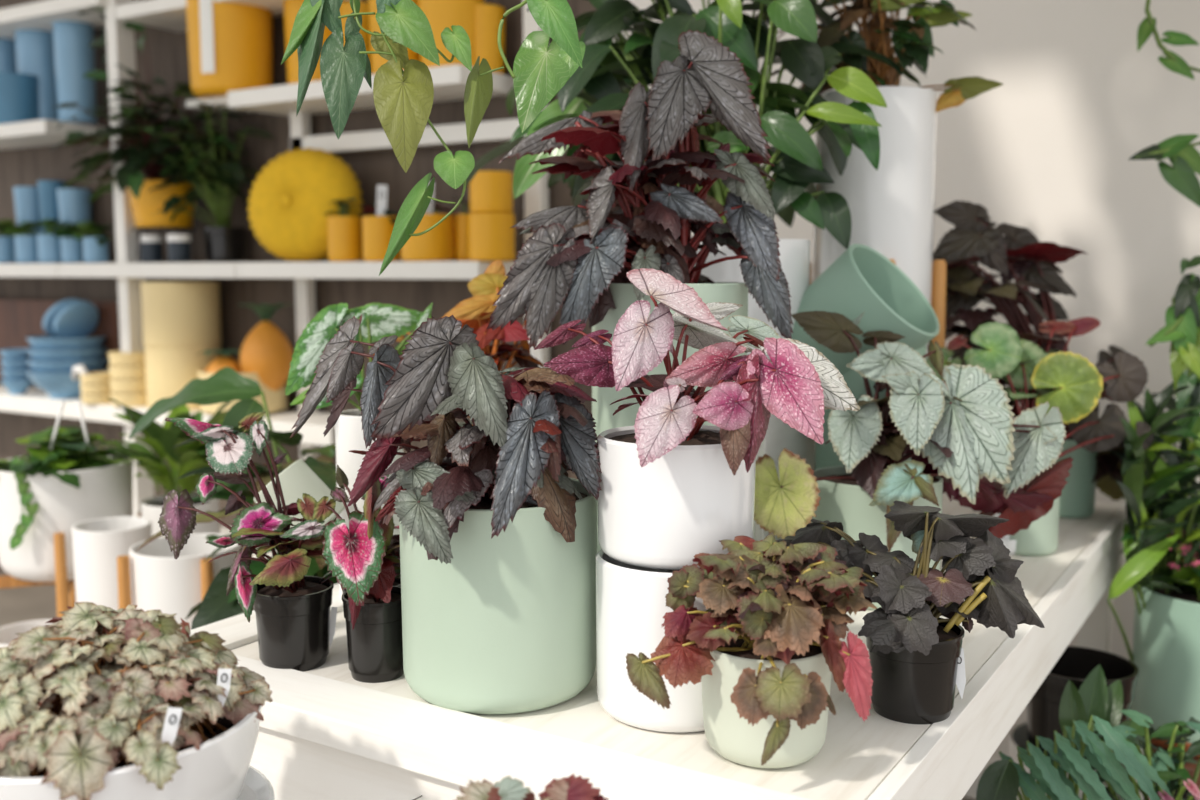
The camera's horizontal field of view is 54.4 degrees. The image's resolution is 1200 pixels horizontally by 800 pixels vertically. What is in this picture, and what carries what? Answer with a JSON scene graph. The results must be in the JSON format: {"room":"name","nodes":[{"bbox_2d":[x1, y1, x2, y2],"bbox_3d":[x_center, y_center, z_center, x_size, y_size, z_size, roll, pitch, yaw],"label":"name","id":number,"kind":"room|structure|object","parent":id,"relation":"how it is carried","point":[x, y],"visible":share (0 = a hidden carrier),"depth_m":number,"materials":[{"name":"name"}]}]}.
{"room":"plant shop","nodes":[
{"label":"plant shop","id":0,"kind":"room"},
{"bbox_2d":[0,572,975,799],"bbox_3d":[-1.359,1.216,1.272,9.500,0.060,5.490,4,7,32],"label":"floor","id":1,"kind":"structure","parent":0,"point":[29,603],"depth_m":4.63,"materials":[{"name":"concrete"}]},
{"bbox_2d":[0,512,140,616],"bbox_3d":[-1.337,0.645,2.955,0.284,0.704,0.284,3,7,24],"label":"plant stand","id":2,"kind":"object","parent":1,"relation":"on","point":[65,589],"visible":0.2,"depth_m":2.76,"materials":[{"name":"brown wood"}]},
{"bbox_2d":[0,400,132,581],"bbox_3d":[-1.350,0.211,2.902,0.352,0.438,0.412,1,7,12],"label":"planter","id":3,"kind":"object","parent":2,"relation":"on","point":[61,485],"visible":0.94,"depth_m":2.78,"materials":[{"name":"ceramic"}]},
{"bbox_2d":[72,516,151,609],"bbox_3d":[-1.112,0.489,2.683,0.169,0.414,0.169,4,7,32],"label":"pot","id":4,"kind":"object","parent":1,"relation":"on","point":[98,543],"visible":0.27,"depth_m":2.60,"materials":[{"name":"ceramic"}]},
{"bbox_2d":[117,536,245,608],"bbox_3d":[-0.869,0.678,2.492,0.210,0.740,0.210,1,6,8],"label":"plant stand","id":5,"kind":"object","parent":1,"relation":"on","point":[123,562],"visible":0.16,"depth_m":2.37,"materials":[{"name":"brown wood"}]},
{"bbox_2d":[129,533,241,629],"bbox_3d":[-0.869,0.511,2.473,0.222,0.416,0.222,4,7,32],"label":"pot","id":6,"kind":"object","parent":5,"relation":"on","point":[167,584],"visible":0.12,"depth_m":2.36,"materials":[{"name":"ceramic"}]},
{"bbox_2d":[129,367,336,629],"bbox_3d":[-0.525,0.516,2.181,0.712,1.131,0.634,-2,7,-15],"label":"floor plant","id":7,"kind":"object","parent":1,"relation":"on","point":[226,384],"visible":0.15,"depth_m":2.15,"materials":[{"name":"green plant"}]},
{"bbox_2d":[0,0,596,584],"bbox_3d":[-1.691,-0.653,4.230,3.820,3.000,0.289,4,7,32],"label":"shelving unit","id":8,"kind":"object","parent":1,"relation":"on","point":[28,291],"visible":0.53,"depth_m":4.04,"materials":[{"name":"paint"}]},
{"bbox_2d":[0,72,38,123],"bbox_3d":[-2.241,-1.137,4.454,0.207,0.190,0.207,4,7,32],"label":"pot","id":9,"kind":"object","parent":8,"relation":"on","point":[19,92],"visible":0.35,"depth_m":4.38,"materials":[{"name":"ceramic"}]},
{"bbox_2d":[5,221,43,262],"bbox_3d":[-2.192,-0.606,4.484,0.149,0.162,0.154,-2,7,-17],"label":"seedling","id":10,"kind":"object","parent":8,"relation":"on","point":[26,248],"visible":0.94,"depth_m":4.43,"materials":[{"name":"blue ceramic"}]},
{"bbox_2d":[14,235,39,262],"bbox_3d":[-2.189,-0.577,4.472,0.096,0.106,0.096,4,7,32],"label":"pot","id":11,"kind":"object","parent":10,"relation":"on","point":[26,248],"depth_m":4.43,"materials":[{"name":"blue ceramic"}]},
{"bbox_2d":[13,186,41,234],"bbox_3d":[-2.264,-0.695,4.648,0.120,0.301,0.120,4,7,32],"label":"vase","id":12,"kind":"object","parent":8,"relation":"on","point":[26,199],"visible":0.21,"depth_m":4.59,"materials":[{"name":"blue ceramic"}]},
{"bbox_2d":[14,29,57,120],"bbox_3d":[-2.166,-1.249,4.513,0.163,0.398,0.163,4,7,32],"label":"pot","id":13,"kind":"object","parent":8,"relation":"on","point":[34,48],"visible":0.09,"depth_m":4.44,"materials":[{"name":"ceramic"}]},
{"bbox_2d":[37,180,65,233],"bbox_3d":[-2.140,-0.695,4.571,0.102,0.319,0.102,4,7,32],"label":"vase","id":14,"kind":"object","parent":8,"relation":"on","point":[47,192],"visible":0.27,"depth_m":4.52,"materials":[{"name":"blue ceramic"}]},
{"bbox_2d":[37,218,71,262],"bbox_3d":[-2.047,-0.599,4.387,0.129,0.169,0.134,-2,7,-14],"label":"seedling","id":15,"kind":"object","parent":8,"relation":"on","point":[49,246],"visible":0.69,"depth_m":4.35,"materials":[{"name":"blue ceramic"}]},
{"bbox_2d":[37,234,62,262],"bbox_3d":[-2.064,-0.569,4.396,0.098,0.108,0.098,4,7,32],"label":"pot","id":16,"kind":"object","parent":15,"relation":"on","point":[49,246],"depth_m":4.35,"materials":[{"name":"blue ceramic"}]},
{"bbox_2d":[25,369,108,398],"bbox_3d":[-2.022,-0.064,4.449,0.305,0.105,0.305,4,7,32],"label":"bowl","id":17,"kind":"object","parent":8,"relation":"on","point":[57,385],"visible":0.67,"depth_m":4.34,"materials":[{"name":"ceramic"}]},
{"bbox_2d":[25,358,108,372],"bbox_3d":[-2.022,-0.105,4.444,0.299,0.105,0.299,4,7,32],"label":"bowl","id":18,"kind":"object","parent":17,"relation":"on","point":[90,365],"visible":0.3,"depth_m":4.32,"materials":[{"name":"ceramic"}]},
{"bbox_2d":[25,347,107,360],"bbox_3d":[-2.022,-0.147,4.440,0.293,0.105,0.293,4,7,32],"label":"bowl","id":19,"kind":"object","parent":18,"relation":"on","point":[98,353],"visible":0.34,"depth_m":4.33,"materials":[{"name":"ceramic"}]},
{"bbox_2d":[26,335,106,349],"bbox_3d":[-2.022,-0.189,4.435,0.287,0.105,0.287,4,7,32],"label":"bowl","id":20,"kind":"object","parent":19,"relation":"on","point":[45,342],"visible":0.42,"depth_m":4.33,"materials":[{"name":"ceramic"}]},
{"bbox_2d":[53,301,98,338],"bbox_3d":[-1.970,-0.297,4.390,0.107,0.156,0.176,4,8,34],"label":"dish","id":21,"kind":"object","parent":20,"relation":"in","point":[78,319],"visible":0.93,"depth_m":4.36,"materials":[{"name":"ceramic"}]},
{"bbox_2d":[56,188,91,262],"bbox_3d":[-2.021,-0.669,4.499,0.124,0.283,0.124,4,7,32],"label":"vase","id":22,"kind":"object","parent":8,"relation":"on","point":[74,206],"visible":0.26,"depth_m":4.44,"materials":[{"name":"blue ceramic"}]},
{"bbox_2d":[55,221,92,262],"bbox_3d":[-1.950,-0.587,4.333,0.135,0.156,0.134,-3,7,-26],"label":"seedling","id":23,"kind":"object","parent":8,"relation":"on","point":[71,247],"visible":0.87,"depth_m":4.29,"materials":[{"name":"blue ceramic"}]},
{"bbox_2d":[52,21,96,124],"bbox_3d":[-1.955,-1.230,4.349,0.142,0.398,0.142,4,7,32],"label":"pot","id":24,"kind":"object","parent":8,"relation":"on","point":[73,58],"visible":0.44,"depth_m":4.29,"materials":[{"name":"ceramic"}]},
{"bbox_2d":[71,223,114,262],"bbox_3d":[-1.843,-0.574,4.265,0.140,0.146,0.148,-1,6,-8],"label":"seedling","id":25,"kind":"object","parent":8,"relation":"on","point":[96,246],"visible":0.95,"depth_m":4.23,"materials":[{"name":"blue ceramic"}]},
{"bbox_2d":[83,237,109,262],"bbox_3d":[-1.838,-0.546,4.257,0.088,0.093,0.088,4,7,32],"label":"pot","id":26,"kind":"object","parent":25,"relation":"on","point":[93,252],"depth_m":4.22,"materials":[{"name":"blue ceramic"}]},
{"bbox_2d":[131,227,196,262],"bbox_3d":[-1.535,-0.544,4.114,0.220,0.120,0.224,4,7,32],"label":"plant stand","id":27,"kind":"object","parent":8,"relation":"on","point":[160,229],"visible":0.91,"depth_m":4.06,"materials":[{"name":"brown metal"}]},
{"bbox_2d":[50,7,244,227],"bbox_3d":[-1.623,-0.986,3.981,0.745,0.788,0.566,4,7,32],"label":"potted plant","id":28,"kind":"object","parent":27,"relation":"on","point":[143,204],"visible":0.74,"depth_m":3.99,"materials":[{"name":"green plant"}]},
{"bbox_2d":[128,180,195,227],"bbox_3d":[-1.534,-0.683,4.100,0.230,0.160,0.230,4,7,32],"label":"pot","id":29,"kind":"object","parent":28,"relation":"on","point":[143,208],"depth_m":4.01,"materials":[{"name":"yellow ceramic"}]},
{"bbox_2d":[167,234,190,261],"bbox_3d":[-1.433,-0.516,3.972,0.076,0.095,0.076,4,7,32],"label":"tumbler","id":30,"kind":"object","parent":8,"relation":"on","point":[179,245],"visible":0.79,"depth_m":3.94,"materials":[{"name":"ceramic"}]},
{"bbox_2d":[144,344,220,410],"bbox_3d":[-1.470,-0.086,4.127,0.255,0.221,0.255,4,7,32],"label":"canister","id":31,"kind":"object","parent":8,"relation":"on","point":[168,370],"visible":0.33,"depth_m":4.01,"materials":[{"name":"ceramic"}]},
{"bbox_2d":[141,281,221,346],"bbox_3d":[-1.470,-0.305,4.102,0.260,0.220,0.260,4,7,32],"label":"flower pot","id":32,"kind":"object","parent":31,"relation":"on","point":[174,313],"visible":1,"depth_m":3.99,"materials":[{"name":"ceramic"}]},
{"bbox_2d":[128,85,272,261],"bbox_3d":[-1.343,-0.756,3.904,0.427,0.588,0.412,4,7,32],"label":"potted plant","id":33,"kind":"object","parent":8,"relation":"on","point":[223,242],"visible":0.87,"depth_m":3.96,"materials":[{"name":"green plant"}]},
{"bbox_2d":[202,227,244,261],"bbox_3d":[-1.302,-0.536,4.042,0.143,0.120,0.143,4,7,32],"label":"pot","id":34,"kind":"object","parent":33,"relation":"on","point":[222,244],"depth_m":3.99,"materials":[{"name":"black plastic"}]},
{"bbox_2d":[186,0,272,98],"bbox_3d":[-1.218,-1.183,3.846,0.276,0.370,0.277,4,7,32],"label":"planter","id":35,"kind":"object","parent":8,"relation":"on","point":[230,45],"visible":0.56,"depth_m":3.74,"materials":[{"name":"ceramic"}]},
{"bbox_2d":[197,368,287,414],"bbox_3d":[-1.211,-0.031,3.971,0.300,0.146,0.300,4,7,32],"label":"bowl","id":36,"kind":"object","parent":8,"relation":"on","point":[276,400],"visible":0.34,"depth_m":3.88,"materials":[{"name":"ceramic"}]},
{"bbox_2d":[238,303,292,389],"bbox_3d":[-1.117,-0.165,3.909,0.175,0.314,0.175,-5,8,-40],"label":"gourd","id":37,"kind":"object","parent":36,"relation":"in","point":[266,351],"visible":0.88,"depth_m":3.85,"materials":[{"name":"ceramic"}]},
{"bbox_2d":[247,148,363,261],"bbox_3d":[-0.940,-0.618,3.712,0.425,0.363,0.190,3,7,23],"label":"round cushion","id":38,"kind":"object","parent":8,"relation":"on","point":[288,201],"visible":0.91,"depth_m":3.63,"materials":[{"name":"yellow fabric"}]},
{"bbox_2d":[284,0,331,83],"bbox_3d":[-0.913,-1.131,3.734,0.186,0.292,0.186,4,7,32],"label":"pot","id":39,"kind":"object","parent":8,"relation":"on","point":[291,7],"visible":0.1,"depth_m":3.66,"materials":[{"name":"ceramic"}]},
{"bbox_2d":[324,198,362,261],"bbox_3d":[-0.789,-0.523,3.582,0.122,0.195,0.104,4,7,32],"label":"potted plant","id":40,"kind":"object","parent":8,"relation":"on","point":[345,240],"visible":1,"depth_m":3.54,"materials":[{"name":"yellow ceramic"}]},
{"bbox_2d":[327,216,362,261],"bbox_3d":[-0.782,-0.493,3.581,0.104,0.137,0.104,4,7,32],"label":"pot","id":41,"kind":"object","parent":40,"relation":"on","point":[345,240],"depth_m":3.54,"materials":[{"name":"yellow ceramic"}]},
{"bbox_2d":[361,185,400,260],"bbox_3d":[-0.659,-0.530,3.509,0.116,0.227,0.133,0,6,-1],"label":"sprout","id":42,"kind":"object","parent":8,"relation":"on","point":[377,229],"visible":0.86,"depth_m":3.46,"materials":[{"name":"yellow ceramic"}]},
{"bbox_2d":[362,216,400,260],"bbox_3d":[-0.656,-0.483,3.504,0.111,0.134,0.111,4,7,32],"label":"pot","id":43,"kind":"object","parent":42,"relation":"on","point":[376,230],"depth_m":3.45,"materials":[{"name":"yellow ceramic"}]},
{"bbox_2d":[401,182,456,260],"bbox_3d":[-0.507,-0.522,3.419,0.156,0.229,0.159,-2,7,-21],"label":"sprout","id":44,"kind":"object","parent":8,"relation":"on","point":[437,244],"visible":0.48,"depth_m":3.36,"materials":[{"name":"yellow ceramic"}]},
{"bbox_2d":[401,214,453,260],"bbox_3d":[-0.506,-0.475,3.423,0.156,0.135,0.156,4,7,32],"label":"pot","id":45,"kind":"object","parent":44,"relation":"on","point":[437,244],"depth_m":3.36,"materials":[{"name":"yellow ceramic"}]},
{"bbox_2d":[418,0,484,67],"bbox_3d":[-0.431,-1.063,3.393,0.193,0.230,0.193,4,7,32],"label":"pot","id":46,"kind":"object","parent":8,"relation":"on","point":[440,14],"visible":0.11,"depth_m":3.31,"materials":[{"name":"ceramic"}]},
{"bbox_2d":[451,198,469,260],"bbox_3d":[-0.404,-0.501,3.431,0.070,0.186,0.068,0,6,-3],"label":"sprout","id":47,"kind":"object","parent":8,"relation":"on","point":[460,220],"visible":0.61,"depth_m":3.41,"materials":[{"name":"yellow ceramic"}]},
{"bbox_2d":[454,214,469,260],"bbox_3d":[-0.399,-0.478,3.439,0.059,0.138,0.059,4,7,32],"label":"pot","id":48,"kind":"object","parent":47,"relation":"on","point":[460,220],"depth_m":3.41,"materials":[{"name":"yellow ceramic"}]},
{"bbox_2d":[475,4,504,73],"bbox_3d":[-0.339,-1.042,3.397,0.128,0.189,0.128,4,7,32],"label":"pot","id":49,"kind":"object","parent":8,"relation":"on","point":[488,17],"visible":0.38,"depth_m":3.34,"materials":[{"name":"ceramic"}]},
{"bbox_2d":[468,213,514,260],"bbox_3d":[-0.306,-0.460,3.300,0.130,0.133,0.130,4,7,32],"label":"pot","id":50,"kind":"object","parent":8,"relation":"on","point":[491,237],"visible":0.91,"depth_m":3.25,"materials":[{"name":"ceramic"}]},
{"bbox_2d":[469,171,512,212],"bbox_3d":[-0.306,-0.583,3.286,0.121,0.115,0.121,4,7,32],"label":"pot","id":51,"kind":"object","parent":50,"relation":"on","point":[490,191],"visible":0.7,"depth_m":3.23,"materials":[{"name":"ceramic"}]},
{"bbox_2d":[189,490,1127,799],"bbox_3d":[0.263,0.685,2.116,1.016,0.809,1.867,4,7,32],"label":"display table","id":52,"kind":"object","parent":1,"relation":"on","point":[325,733],"visible":0.2,"depth_m":1.35,"materials":[{"name":"paint"}]},
{"bbox_2d":[157,411,333,671],"bbox_3d":[-0.451,0.184,1.550,0.243,0.331,0.170,4,7,32],"label":"begonias","id":53,"kind":"object","parent":52,"relation":"on","point":[291,608],"visible":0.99,"depth_m":1.52,"materials":[{"name":"black plastic"}]},
{"bbox_2d":[253,576,333,671],"bbox_3d":[-0.407,0.298,1.549,0.107,0.104,0.107,4,7,32],"label":"pot","id":54,"kind":"object","parent":53,"relation":"on","point":[293,621],"depth_m":1.51,"materials":[{"name":"black plastic"}]},
{"bbox_2d":[254,459,344,528],"bbox_3d":[-0.448,0.155,1.743,0.134,0.134,0.094,0,6,4],"label":"pot","id":55,"kind":"object","parent":52,"relation":"on","point":[297,479],"visible":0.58,"depth_m":1.71,"materials":[{"name":"green ceramic"}]},
{"bbox_2d":[312,465,403,682],"bbox_3d":[-0.304,0.220,1.494,0.159,0.271,0.160,4,7,32],"label":"begonias","id":56,"kind":"object","parent":52,"relation":"on","point":[358,557],"visible":0.91,"depth_m":1.46,"materials":[{"name":"black plastic"}]},
{"bbox_2d":[341,586,403,682],"bbox_3d":[-0.288,0.302,1.504,0.087,0.106,0.087,4,7,32],"label":"pot","id":57,"kind":"object","parent":56,"relation":"on","point":[375,642],"depth_m":1.47,"materials":[{"name":"black plastic"}]},
{"bbox_2d":[285,303,432,595],"bbox_3d":[-0.373,0.083,1.838,0.230,0.469,0.104,-2,7,-14],"label":"begonias","id":58,"kind":"object","parent":52,"relation":"on","point":[379,320],"visible":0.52,"depth_m":1.80,"materials":[{"name":"plant"}]},
{"bbox_2d":[335,409,402,595],"bbox_3d":[-0.363,0.167,1.850,0.104,0.298,0.104,4,7,32],"label":"pot","id":59,"kind":"object","parent":58,"relation":"on","point":[348,427],"depth_m":1.80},
{"bbox_2d":[321,526,400,647],"bbox_3d":[-0.297,0.251,1.605,0.149,0.185,0.157,4,7,32],"label":"begonias","id":60,"kind":"object","parent":52,"relation":"on","point":[397,581],"visible":0.03,"depth_m":1.56,"materials":[{"name":"red plant"}]},
{"bbox_2d":[342,577,400,593],"bbox_3d":[-0.311,0.297,1.603,0.086,0.095,0.086,4,7,32],"label":"pot","id":61,"kind":"object","parent":60,"relation":"on","point":[397,581],"depth_m":1.62,"materials":[{"name":"black plastic"}]},
{"bbox_2d":[290,314,601,713],"bbox_3d":[-0.164,0.129,1.432,0.392,0.467,0.327,4,7,32],"label":"begonias","id":62,"kind":"object","parent":52,"relation":"on","point":[498,543],"visible":1,"depth_m":1.34,"materials":[{"name":"green ceramic"}]},
{"bbox_2d":[399,477,597,713],"bbox_3d":[-0.125,0.235,1.455,0.244,0.250,0.244,4,7,32],"label":"pot","id":63,"kind":"object","parent":62,"relation":"on","point":[508,625],"depth_m":1.35,"materials":[{"name":"green ceramic"}]},
{"bbox_2d":[368,259,543,426],"bbox_3d":[-0.220,0.044,1.877,0.268,0.537,0.207,-3,7,-25],"label":"begonias","id":64,"kind":"object","parent":52,"relation":"on","point":[476,311],"visible":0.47,"depth_m":1.86,"materials":[{"name":"orange plant"}]},
{"bbox_2d":[597,508,600,552],"bbox_3d":[0.105,0.197,1.794,0.263,0.250,0.263,4,7,32],"label":"pot","id":65,"kind":"object","parent":52,"relation":"on","point":[598,546],"visible":0.02,"depth_m":1.72,"materials":[{"name":"ceramic"}]},
{"bbox_2d":[486,30,793,442],"bbox_3d":[0.069,-0.235,1.754,0.425,0.618,0.389,0,6,4],"label":"begonias","id":66,"kind":"object","parent":65,"relation":"in","point":[635,215],"visible":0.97,"depth_m":1.66,"materials":[{"name":"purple plant"}]},
{"bbox_2d":[592,282,747,442],"bbox_3d":[0.105,-0.051,1.767,0.234,0.251,0.234,4,7,32],"label":"pot","id":67,"kind":"object","parent":66,"relation":"on","point":[613,303],"depth_m":1.67,"materials":[{"name":"green ceramic"}]},
{"bbox_2d":[596,549,710,732],"bbox_3d":[0.089,0.274,1.384,0.188,0.188,0.188,4,7,32],"label":"glazed pot","id":68,"kind":"object","parent":52,"relation":"on","point":[631,606],"visible":0.45,"depth_m":1.31,"materials":[{"name":"ceramic"}]},
{"bbox_2d":[534,268,859,569],"bbox_3d":[0.106,0.017,1.338,0.342,0.334,0.255,-1,6,-12],"label":"begonias","id":69,"kind":"object","parent":68,"relation":"on","point":[674,486],"visible":1,"depth_m":1.29,"materials":[{"name":"plant"}]},
{"bbox_2d":[597,425,755,569],"bbox_3d":[0.089,0.110,1.366,0.185,0.142,0.185,4,7,32],"label":"pot","id":70,"kind":"object","parent":69,"relation":"on","point":[669,510],"depth_m":1.29,"materials":[{"name":"white ceramic"}]},
{"bbox_2d":[626,534,876,768],"bbox_3d":[0.180,0.268,1.235,0.227,0.235,0.239,4,8,34],"label":"begonias","id":71,"kind":"object","parent":52,"relation":"on","point":[767,650],"visible":1,"depth_m":1.20,"materials":[{"name":"brown plant"}]},
{"bbox_2d":[701,640,830,768],"bbox_3d":[0.179,0.320,1.262,0.142,0.125,0.142,4,7,32],"label":"pot","id":72,"kind":"object","parent":71,"relation":"on","point":[731,736],"depth_m":1.21,"materials":[{"name":"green ceramic"}]},
{"bbox_2d":[754,414,815,540],"bbox_3d":[0.231,0.131,2.114,0.260,0.312,0.260,4,7,32],"label":"block","id":73,"kind":"object","parent":52,"relation":"on","point":[779,435],"visible":0.02,"depth_m":1.98,"materials":[{"name":"paint"}]},
{"bbox_2d":[462,0,902,358],"bbox_3d":[0.165,-0.472,2.218,0.827,0.863,0.776,4,7,32],"label":"plant","id":74,"kind":"object","parent":73,"relation":"on","point":[610,69],"visible":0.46,"depth_m":1.99,"materials":[{"name":"green plant"}]},
{"bbox_2d":[815,345,925,469],"bbox_3d":[0.469,0.099,2.039,0.184,0.392,0.184,4,7,32],"label":"pot","id":75,"kind":"object","parent":52,"relation":"on","point":[825,456],"visible":0.09,"depth_m":1.98,"materials":[{"name":"ceramic"}]},
{"bbox_2d":[791,244,939,374],"bbox_3d":[0.444,-0.131,2.017,0.274,0.276,0.210,5,8,35],"label":"pot","id":76,"kind":"object","parent":75,"relation":"in","point":[861,279],"visible":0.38,"depth_m":1.95,"materials":[{"name":"ceramic"}]},
{"bbox_2d":[809,259,946,382],"bbox_3d":[0.538,-0.009,2.337,0.225,0.540,0.225,-6,9,-44],"label":"plant stand","id":77,"kind":"object","parent":52,"relation":"on","point":[939,267],"visible":0.1,"depth_m":2.30,"materials":[{"name":"brown wood"}]},
{"bbox_2d":[755,0,1003,359],"bbox_3d":[0.502,-0.445,2.292,0.415,0.896,0.402,-4,7,-29],"label":"planter","id":78,"kind":"object","parent":77,"relation":"on","point":[891,207],"visible":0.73,"depth_m":2.19,"materials":[{"name":"ceramic"}]},
{"bbox_2d":[777,501,1044,723],"bbox_3d":[0.363,0.241,1.418,0.256,0.247,0.249,-3,7,-25],"label":"begonias","id":79,"kind":"object","parent":52,"relation":"on","point":[917,661],"visible":0.93,"depth_m":1.35,"materials":[{"name":"plant"}]},
{"bbox_2d":[866,617,964,723],"bbox_3d":[0.370,0.318,1.381,0.114,0.101,0.114,4,7,32],"label":"pot","id":80,"kind":"object","parent":79,"relation":"on","point":[915,687],"depth_m":1.34,"materials":[{"name":"black plastic"}]},
{"bbox_2d":[754,311,1073,609],"bbox_3d":[0.489,0.091,1.817,0.512,0.456,0.296,1,7,12],"label":"begonias","id":81,"kind":"object","parent":52,"relation":"on","point":[964,436],"visible":0.95,"depth_m":1.77,"materials":[{"name":"green plant"}]},
{"bbox_2d":[811,465,942,609],"bbox_3d":[0.440,0.217,1.874,0.207,0.194,0.207,4,7,32],"label":"pot","id":82,"kind":"object","parent":81,"relation":"on","point":[846,498],"depth_m":1.78,"materials":[{"name":"green ceramic"}]},
{"bbox_2d":[926,317,1153,555],"bbox_3d":[0.842,0.058,2.225,0.366,0.432,0.298,4,7,32],"label":"begonias","id":83,"kind":"object","parent":52,"relation":"on","point":[1035,374],"visible":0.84,"depth_m":2.15,"materials":[{"name":"green plant"}]},
{"bbox_2d":[994,479,1059,555],"bbox_3d":[0.793,0.210,2.173,0.116,0.142,0.116,4,7,32],"label":"pot","id":84,"kind":"object","parent":83,"relation":"on","point":[1041,537],"depth_m":2.12,"materials":[{"name":"green ceramic"}]},
{"bbox_2d":[933,200,1159,517],"bbox_3d":[0.892,-0.086,2.467,0.602,0.664,0.370,-2,7,-15],"label":"begonias","id":85,"kind":"object","parent":52,"relation":"on","point":[1018,255],"visible":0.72,"depth_m":2.41,"materials":[{"name":"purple plant"}]},
{"bbox_2d":[1052,440,1096,517],"bbox_3d":[1.000,0.161,2.494,0.112,0.167,0.112,4,7,32],"label":"pot","id":86,"kind":"object","parent":85,"relation":"on","point":[1077,499],"depth_m":2.44,"materials":[{"name":"green ceramic"}]},
{"bbox_2d":[976,664,1172,799],"bbox_3d":[0.750,0.787,1.892,0.290,0.656,0.323,2,7,16],"label":"fern","id":87,"kind":"object","parent":1,"relation":"on","point":[1099,705],"visible":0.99,"depth_m":1.79,"materials":[{"name":"green plant"}]},
{"bbox_2d":[1008,722,1143,799],"bbox_3d":[0.860,0.854,2.135,0.230,0.470,0.230,4,7,32],"label":"plant","id":88,"kind":"object","parent":1,"relation":"on","point":[1017,736],"visible":0.18,"depth_m":2.14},
{"bbox_2d":[1027,646,1138,756],"bbox_3d":[0.860,0.571,2.103,0.194,0.200,0.194,4,7,32],"label":"nursery pot","id":89,"kind":"object","parent":88,"relation":"in","point":[1076,663],"visible":0.27,"depth_m":2.08,"materials":[{"name":"plastic"}]},
{"bbox_2d":[1075,709,1199,799],"bbox_3d":[0.933,0.801,1.966,0.344,0.613,0.305,1,6,7],"label":"plant","id":90,"kind":"object","parent":1,"relation":"on","point":[1168,764],"visible":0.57,"depth_m":1.91,"materials":[{"name":"green plant"}]},
{"bbox_2d":[1107,382,1199,799],"bbox_3d":[1.194,0.505,2.382,0.343,1.108,0.557,2,7,19],"label":"plant","id":91,"kind":"object","parent":1,"relation":"on","point":[1156,495],"visible":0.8,"depth_m":2.26,"materials":[{"name":"green plant"}]},
{"bbox_2d":[1143,744,1199,799],"bbox_3d":[1.616,0.889,2.169,1.220,0.393,0.480,4,7,32],"label":"plant","id":92,"kind":"object","parent":1,"relation":"on","point":[1190,767],"visible":0.02,"depth_m":2.19,"materials":[{"name":"red plant"}]},
{"bbox_2d":[1129,718,1199,757],"bbox_3d":[1.218,0.656,2.344,0.320,0.030,0.320,4,7,32],"label":"plant","id":93,"kind":"object","parent":92,"relation":"on","point":[1159,743],"visible":0.04,"depth_m":2.26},
{"bbox_2d":[1130,530,1199,742],"bbox_3d":[1.218,0.462,2.322,0.281,0.396,0.281,4,7,32],"label":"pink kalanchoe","id":94,"kind":"object","parent":93,"relation":"on","point":[1166,637],"visible":0.7,"depth_m":2.26,"materials":[{"name":"green ceramic"}]},
{"bbox_3d":[-0.057,0.982,1.072,0.260,0.450,0.260,4,7,32],"label":"stool","id":95,"kind":"object","parent":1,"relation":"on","visible":0},
{"bbox_2d":[456,773,607,799],"bbox_3d":[-0.061,0.545,1.041,0.148,0.426,0.169,4,7,32],"label":"begonias","id":96,"kind":"object","parent":95,"relation":"on","point":[571,787],"visible":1,"depth_m":1.02,"materials":[{"name":"green plant"}]},
{"bbox_3d":[-0.486,0.817,1.187,0.240,0.754,0.240,4,7,32],"label":"pedestal","id":97,"kind":"object","parent":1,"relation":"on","visible":0},
{"bbox_2d":[237,766,274,799],"bbox_3d":[-0.486,0.424,1.144,0.323,0.036,0.323,4,7,32],"label":"saucer","id":98,"kind":"object","parent":97,"relation":"on","point":[257,786],"visible":0.16,"depth_m":1.22,"materials":[{"name":"ceramic"}]},
{"bbox_2d":[0,602,272,799],"bbox_3d":[-0.485,0.315,1.131,0.310,0.225,0.308,2,7,17],"label":"begonias","id":99,"kind":"object","parent":98,"relation":"on","point":[98,702],"visible":1,"depth_m":1.06,"materials":[{"name":"green plant"}]},
{"bbox_2d":[0,673,261,799],"bbox_3d":[-0.486,0.364,1.137,0.308,0.125,0.308,4,7,32],"label":"pot","id":100,"kind":"object","parent":99,"relation":"on","point":[214,760],"depth_m":1.03,"materials":[{"name":"white ceramic"}]},
{"bbox_3d":[-1.051,0.770,2.978,0.204,0.450,0.204,4,7,32],"label":"cube","id":101,"kind":"object","parent":1,"relation":"on","visible":0},
{"bbox_2d":[99,398,233,536],"bbox_3d":[-1.049,0.263,2.920,0.355,0.571,0.360,4,7,32],"label":"potted plant","id":102,"kind":"object","parent":101,"relation":"on","point":[182,459],"visible":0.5,"depth_m":2.85,"materials":[{"name":"plant"}]},
{"bbox_2d":[613,0,1199,761],"bbox_3d":[0.066,-0.559,3.388,9.500,3.000,0.120,4,7,32],"label":"wall","id":103,"kind":"structure","parent":0,"point":[1046,151],"depth_m":2.68,"materials":[{"name":"paint"}]},
{"bbox_2d":[1128,0,1199,465],"bbox_3d":[1.006,-0.837,1.947,1.355,2.012,1.272,3,7,29],"label":"hanging plant","id":104,"kind":"object","parent":103,"relation":"hanging from","point":[1182,319],"visible":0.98,"depth_m":2.30,"materials":[{"name":"plant"}]},
{"bbox_3d":[1.979,-1.884,1.285,4.200,0.100,1.410,4,7,32],"label":"ceiling","id":105,"kind":"structure","parent":0,"visible":0},
{"bbox_3d":[-0.133,-1.877,1.315,0.100,0.081,0.805,4,7,32],"label":"trim","id":106,"kind":"structure","parent":105,"relation":"attached to","visible":0},
{"bbox_2d":[281,0,584,275],"bbox_3d":[-0.195,-0.986,1.295,0.352,1.687,0.340,0,6,0],"label":"vine","id":107,"kind":"object","parent":106,"relation":"hanging from","point":[403,100],"visible":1,"depth_m":1.31,"materials":[{"name":"plant"}]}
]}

